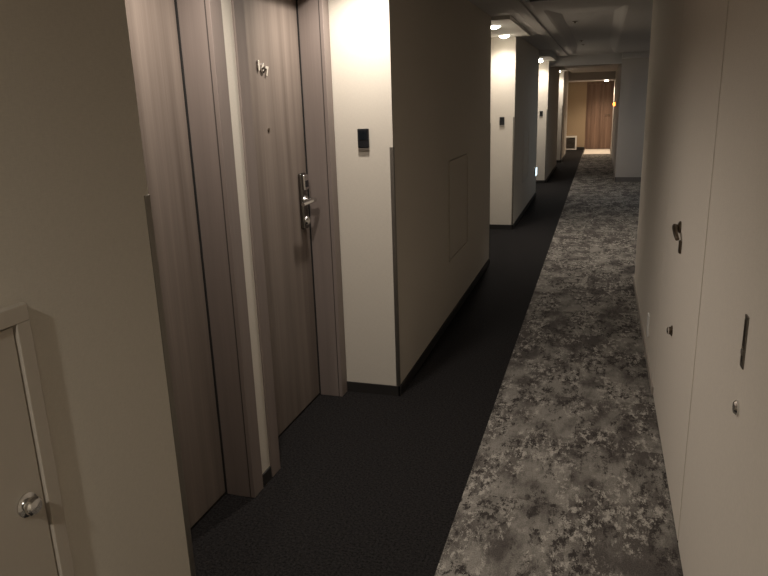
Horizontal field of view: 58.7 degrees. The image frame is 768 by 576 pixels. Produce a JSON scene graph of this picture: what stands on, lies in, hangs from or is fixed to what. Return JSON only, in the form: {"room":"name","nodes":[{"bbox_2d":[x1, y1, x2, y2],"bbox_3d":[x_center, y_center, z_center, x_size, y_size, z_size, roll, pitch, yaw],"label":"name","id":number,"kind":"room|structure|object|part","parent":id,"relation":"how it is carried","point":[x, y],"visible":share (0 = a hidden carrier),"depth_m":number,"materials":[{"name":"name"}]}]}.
{"room":"hotel corridor","nodes":[
{"label":"hotel corridor","id":0,"kind":"room"},
{"bbox_2d":[0,0,190,575],"bbox_3d":[-1.614,0.685,-0.763,0.670,2.180,5.290,3,16,17],"label":"wall","id":1,"kind":"structure","parent":0,"point":[75,249],"depth_m":1.35,"materials":[{"name":"beige paint"}]},
{"bbox_2d":[0,302,74,575],"bbox_3d":[-0.703,0.480,0.979,0.036,0.765,0.660,3,16,17],"label":"access hatch","id":2,"kind":"object","parent":1,"relation":"attached to","point":[34,541],"visible":1,"depth_m":1.20,"materials":[{"name":"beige paint"}]},
{"bbox_3d":[-0.621,0.384,1.206,0.023,0.044,0.044,3,16,17],"label":"hatch knob","id":3,"kind":"part","parent":2,"relation":"part of","materials":[{"name":"silver metal"}]},
{"bbox_2d":[144,195,195,575],"bbox_3d":[-0.510,0.404,1.673,0.018,1.263,0.018,3,16,17],"label":"guard","id":4,"kind":"object","parent":1,"relation":"attached to","point":[147,200],"visible":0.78,"depth_m":1.62,"materials":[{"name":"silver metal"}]},
{"bbox_2d":[221,0,269,473],"bbox_3d":[-0.696,-0.257,2.592,0.370,2.180,0.080,3,16,17],"label":"wall","id":5,"kind":"structure","parent":0,"point":[225,4],"depth_m":2.54,"materials":[{"name":"white paint"}]},
{"bbox_2d":[262,466,271,486],"bbox_3d":[-0.482,0.777,2.815,0.007,0.055,0.072,3,16,17],"label":"baseboard","id":6,"kind":"structure","parent":5,"relation":"attached to","point":[267,475],"depth_m":2.81,"materials":[{"name":"black wood"}]},
{"bbox_2d":[328,0,490,385],"bbox_3d":[0.183,-0.898,4.842,0.670,2.180,3.080,3,16,17],"label":"wall","id":7,"kind":"structure","parent":0,"point":[415,74],"depth_m":3.60,"materials":[{"name":"white paint"}]},
{"bbox_2d":[357,129,368,150],"bbox_3d":[-0.100,-0.716,3.301,0.056,0.105,0.016,3,16,17],"label":"card reader","id":8,"kind":"object","parent":7,"relation":"attached to","point":[363,134],"visible":1,"depth_m":3.29,"materials":[{"name":"black plastic"}]},
{"bbox_2d":[390,147,400,385],"bbox_3d":[0.057,-0.082,3.446,0.018,1.235,0.018,3,16,17],"label":"guard","id":9,"kind":"object","parent":7,"relation":"attached to","point":[392,157],"visible":1,"depth_m":3.43,"materials":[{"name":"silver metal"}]},
{"bbox_2d":[347,258,489,395],"bbox_3d":[0.397,0.136,5.066,0.308,0.055,3.096,3,16,17],"label":"baseboard","id":10,"kind":"structure","parent":7,"relation":"attached to","point":[392,390],"depth_m":3.85,"materials":[{"name":"black wood"}]},
{"bbox_2d":[448,154,467,261],"bbox_3d":[0.536,-0.590,4.887,0.011,0.680,0.670,3,16,17],"label":"hatch","id":11,"kind":"object","parent":7,"relation":"attached to","point":[457,167],"visible":1,"depth_m":4.86,"materials":[{"name":"white paint"}]},
{"bbox_2d":[489,123,490,243],"bbox_3d":[0.961,-0.879,6.266,0.018,1.235,0.018,3,16,17],"label":"guard","id":12,"kind":"object","parent":7,"relation":"attached to","point":[490,123],"visible":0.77,"depth_m":6.29,"materials":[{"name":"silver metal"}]},
{"bbox_2d":[191,149,682,575],"bbox_3d":[2.960,-0.685,8.101,4.350,0.124,25.400,3,16,17],"label":"floor","id":13,"kind":"structure","parent":0,"point":[365,484],"depth_m":2.99,"materials":[{"name":"grey carpet"}]},
{"bbox_2d":[434,149,669,575],"bbox_3d":[2.457,-0.754,8.188,0.730,0.004,24.900,3,16,17],"label":"carpet runner","id":14,"kind":"object","parent":13,"relation":"on","point":[562,481],"visible":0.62,"depth_m":3.11,"materials":[{"name":"grey carpet"}]},
{"bbox_2d":[584,149,609,153],"bbox_3d":[5.851,-3.747,18.761,0.680,0.008,1.800,3,16,17],"label":"door mat","id":15,"kind":"object","parent":14,"relation":"on","point":[587,151],"visible":1,"depth_m":18.71,"materials":[{"name":"beige"}]},
{"bbox_2d":[490,36,538,224],"bbox_3d":[1.604,-2.148,9.269,0.675,2.180,2.990,3,16,17],"label":"wall","id":16,"kind":"structure","parent":0,"point":[514,61],"depth_m":8.01,"materials":[{"name":"white paint"}]},
{"bbox_2d":[499,117,504,125],"bbox_3d":[1.345,-1.896,7.790,0.056,0.105,0.016,3,16,17],"label":"card reader","id":17,"kind":"object","parent":16,"relation":"attached to","point":[502,119],"visible":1,"depth_m":7.78,"materials":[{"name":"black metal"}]},
{"bbox_2d":[490,192,535,229],"bbox_3d":[1.818,-1.115,9.493,0.313,0.055,3.006,3,16,17],"label":"baseboard","id":18,"kind":"structure","parent":16,"relation":"attached to","point":[492,226],"depth_m":8.18,"materials":[{"name":"black wood"}]},
{"bbox_2d":[511,117,514,224],"bbox_3d":[1.495,-1.344,7.913,0.018,1.235,0.018,3,16,17],"label":"guard","id":19,"kind":"object","parent":16,"relation":"attached to","point":[513,117],"visible":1,"depth_m":7.90,"materials":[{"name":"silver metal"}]},
{"bbox_2d":[536,61,559,179],"bbox_3d":[2.995,-3.361,13.559,0.705,2.180,3.150,3,16,17],"label":"wall","id":20,"kind":"structure","parent":0,"point":[548,85],"depth_m":12.26,"materials":[{"name":"white paint"}]},
{"bbox_2d":[544,109,547,179],"bbox_3d":[2.876,-2.535,12.126,0.018,1.235,0.018,3,16,17],"label":"guard","id":21,"kind":"object","parent":20,"relation":"attached to","point":[547,109],"visible":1,"depth_m":12.11,"materials":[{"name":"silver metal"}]},
{"bbox_2d":[536,164,556,182],"bbox_3d":[3.209,-2.327,13.783,0.343,0.055,3.166,3,16,17],"label":"baseboard","id":22,"kind":"structure","parent":20,"relation":"attached to","point":[548,177],"depth_m":12.45,"materials":[{"name":"black wood"}]},
{"bbox_2d":[539,50,556,60],"bbox_3d":[2.427,-3.748,11.050,0.610,0.100,1.600,3,16,17],"label":"ceiling","id":23,"kind":"structure","parent":0,"point":[547,55],"depth_m":10.54,"materials":[{"name":"white paint"}]},
{"bbox_2d":[468,0,652,55],"bbox_3d":[2.886,-2.973,7.478,4.350,0.330,25.400,3,16,17],"label":"ceiling","id":24,"kind":"structure","parent":0,"point":[635,35],"depth_m":6.86,"materials":[{"name":"white paint"}]},
{"bbox_2d":[491,25,500,28],"bbox_3d":[1.022,-2.418,6.340,0.134,0.029,0.134,3,16,17],"label":"recessed light","id":25,"kind":"object","parent":24,"relation":"in","point":[492,26],"visible":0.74,"depth_m":6.30,"materials":[{"name":"white glass"}]},
{"bbox_2d":[504,0,568,56],"bbox_3d":[0.670,-1.839,4.105,0.100,0.028,16.900,3,16,17],"label":"trim","id":26,"kind":"structure","parent":24,"relation":"attached to","point":[518,6],"depth_m":6.28,"materials":[{"name":"grey paint"}]},
{"bbox_2d":[525,0,550,1],"bbox_3d":[1.125,-2.036,4.773,0.300,0.008,0.400,3,16,17],"label":"ceiling vent","id":27,"kind":"object","parent":24,"relation":"in","point":[525,0],"visible":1,"depth_m":4.95,"materials":[{"name":"black plastic"}]},
{"bbox_2d":[557,71,567,159],"bbox_3d":[4.070,-4.288,16.840,0.750,2.180,2.100,3,16,17],"label":"wall","id":28,"kind":"structure","parent":0,"point":[563,75],"depth_m":15.97,"materials":[{"name":"white paint"}]},
{"bbox_2d":[560,106,562,159],"bbox_3d":[4.128,-3.598,15.883,0.018,1.235,0.018,3,16,17],"label":"guard","id":29,"kind":"object","parent":28,"relation":"attached to","point":[562,106],"visible":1,"depth_m":15.87,"materials":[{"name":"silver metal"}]},
{"bbox_2d":[565,76,568,152],"bbox_3d":[4.729,-4.472,17.674,0.012,1.945,0.096,3,16,17],"label":"trim","id":30,"kind":"structure","parent":28,"relation":"attached to","point":[568,76],"depth_m":17.67,"materials":[{"name":"brown wood"}]},
{"bbox_2d":[566,82,586,146],"bbox_3d":[5.211,-5.112,19.695,1.180,2.200,0.150,3,16,17],"label":"wall","id":31,"kind":"structure","parent":0,"point":[577,91],"depth_m":19.53,"materials":[{"name":"beige paint"}]},
{"bbox_2d":[566,136,576,149],"bbox_3d":[5.307,-4.201,19.784,0.520,0.390,0.077,3,16,17],"label":"air vent","id":32,"kind":"object","parent":31,"relation":"in","point":[571,141],"visible":0.53,"depth_m":19.75,"materials":[{"name":"white metal"}]},
{"bbox_2d":[550,53,621,66],"bbox_3d":[3.173,-3.993,11.992,1.900,0.190,0.200,3,16,17],"label":"ceiling","id":33,"kind":"structure","parent":0,"point":[611,58],"depth_m":11.79,"materials":[{"name":"white paint"}]},
{"bbox_2d":[563,64,618,72],"bbox_3d":[4.445,-4.774,14.598,1.070,0.130,5.750,3,16,17],"label":"ceiling","id":34,"kind":"structure","parent":0,"point":[609,67],"depth_m":14.92,"materials":[{"name":"white paint"}]},
{"bbox_2d":[568,71,615,81],"bbox_3d":[5.209,-5.720,18.355,1.900,0.325,2.100,3,16,17],"label":"ceiling","id":35,"kind":"structure","parent":0,"point":[605,75],"depth_m":17.32,"materials":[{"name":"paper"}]},
{"bbox_2d":[587,83,613,148],"bbox_3d":[6.133,-4.910,19.489,0.720,1.860,0.090,3,16,17],"label":"wall","id":36,"kind":"structure","parent":0,"point":[612,83],"depth_m":19.42,"materials":[{"name":"brown wood"}]},
{"bbox_2d":[584,81,613,148],"bbox_3d":[6.103,-4.885,19.398,0.718,1.860,0.108,3,16,17],"label":"door","id":37,"kind":"structure","parent":36,"relation":"in","point":[596,94],"depth_m":19.39,"materials":[{"name":"brown wood"}]},
{"bbox_2d":[611,57,648,176],"bbox_3d":[6.391,-3.944,15.296,2.320,2.180,8.150,3,16,17],"label":"wall","id":38,"kind":"structure","parent":0,"point":[630,92],"depth_m":11.86,"materials":[{"name":"white paint"}]},
{"bbox_2d":[611,75,615,154],"bbox_3d":[5.568,-4.157,16.561,0.023,1.980,0.100,3,16,17],"label":"trim","id":39,"kind":"structure","parent":38,"relation":"attached to","point":[615,75],"depth_m":16.52,"materials":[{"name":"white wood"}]},
{"bbox_2d":[610,146,640,181],"bbox_3d":[6.301,-2.918,15.528,2.130,0.085,8.010,3,16,17],"label":"baseboard","id":40,"kind":"structure","parent":38,"relation":"attached to","point":[616,179],"depth_m":12.11,"materials":[{"name":"grey wood"}]},
{"bbox_2d":[622,51,649,58],"bbox_3d":[5.032,-3.880,11.210,2.120,0.115,0.200,3,16,17],"label":"ceiling","id":41,"kind":"structure","parent":0,"point":[638,54],"depth_m":11.38,"materials":[{"name":"paint"}]},
{"bbox_2d":[635,0,683,386],"bbox_3d":[1.766,-0.793,4.267,0.160,2.180,2.300,3,16,17],"label":"wall","id":42,"kind":"structure","parent":0,"point":[666,25],"depth_m":3.94,"materials":[{"name":"white paint"}]},
{"bbox_2d":[633,277,653,394],"bbox_3d":[1.724,0.232,4.573,0.018,0.045,2.306,3,16,17],"label":"baseboard","id":43,"kind":"structure","parent":42,"relation":"attached to","point":[634,283],"depth_m":4.19,"materials":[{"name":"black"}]},
{"bbox_2d":[646,312,649,336],"bbox_3d":[1.535,0.212,3.972,0.011,0.124,0.080,3,16,17],"label":"wall outlet","id":44,"kind":"object","parent":42,"relation":"attached to","point":[648,316],"visible":1,"depth_m":3.94,"materials":[{"name":"white plastic"}]},
{"bbox_3d":[-0.928,-0.132,2.161,0.190,2.180,0.915,3,16,17],"label":"wall","id":45,"kind":"structure","parent":0,"visible":0},
{"bbox_2d":[125,0,263,529],"bbox_3d":[-0.741,-0.074,2.119,0.178,2.078,0.911,3,16,17],"label":"door","id":46,"kind":"structure","parent":45,"relation":"in","point":[178,54],"depth_m":2.40,"materials":[{"name":"brown wood"}]},
{"bbox_3d":[-0.741,-0.074,2.119,0.178,2.078,0.911,3,16,17],"label":"frame","id":47,"kind":"part","parent":46,"relation":"part of","materials":[{"name":"wood"}]},
{"bbox_3d":[-0.635,-0.391,3.076,0.190,2.180,0.915,3,16,17],"label":"wall","id":48,"kind":"structure","parent":0,"visible":0},
{"bbox_2d":[231,0,346,476],"bbox_3d":[-0.449,-0.332,3.030,0.178,2.078,0.911,3,16,17],"label":"door","id":49,"kind":"structure","parent":48,"relation":"in","point":[283,51],"depth_m":3.18,"materials":[{"name":"brown wood"}]},
{"bbox_3d":[-0.389,-0.421,3.310,0.020,0.270,0.062,3,16,17],"label":"lock plate","id":50,"kind":"part","parent":49,"relation":"part of","materials":[{"name":"silver metal"}]},
{"bbox_3d":[-0.370,-0.411,3.252,0.065,0.052,0.152,3,16,17],"label":"lever handle","id":51,"kind":"part","parent":49,"relation":"part of","materials":[{"name":"silver metal"}]},
{"bbox_3d":[1.071,-0.172,2.066,0.140,2.180,2.480,3,16,17],"label":"wall","id":52,"kind":"structure","parent":0,"visible":0},
{"bbox_2d":[653,0,728,539],"bbox_3d":[1.157,-0.307,2.661,0.052,2.112,1.247,3,16,17],"label":"door","id":53,"kind":"structure","parent":52,"relation":"in","point":[704,22],"depth_m":2.50,"materials":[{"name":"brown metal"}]},
{"bbox_3d":[1.145,-0.219,2.684,0.024,0.053,0.092,3,16,17],"label":"lever handle","id":54,"kind":"part","parent":53,"relation":"part of","materials":[{"name":"silver metal"}]},
{"bbox_2d":[678,0,767,575],"bbox_3d":[0.803,0.015,1.517,0.028,2.112,1.197,3,16,17],"label":"door","id":55,"kind":"structure","parent":52,"relation":"in","point":[723,530],"depth_m":1.61,"materials":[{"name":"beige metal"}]},
{"bbox_3d":[0.781,0.117,1.479,0.004,0.118,0.028,3,16,17],"label":"flush pull","id":56,"kind":"part","parent":55,"relation":"part of","materials":[{"name":"black metal"}]}
]}

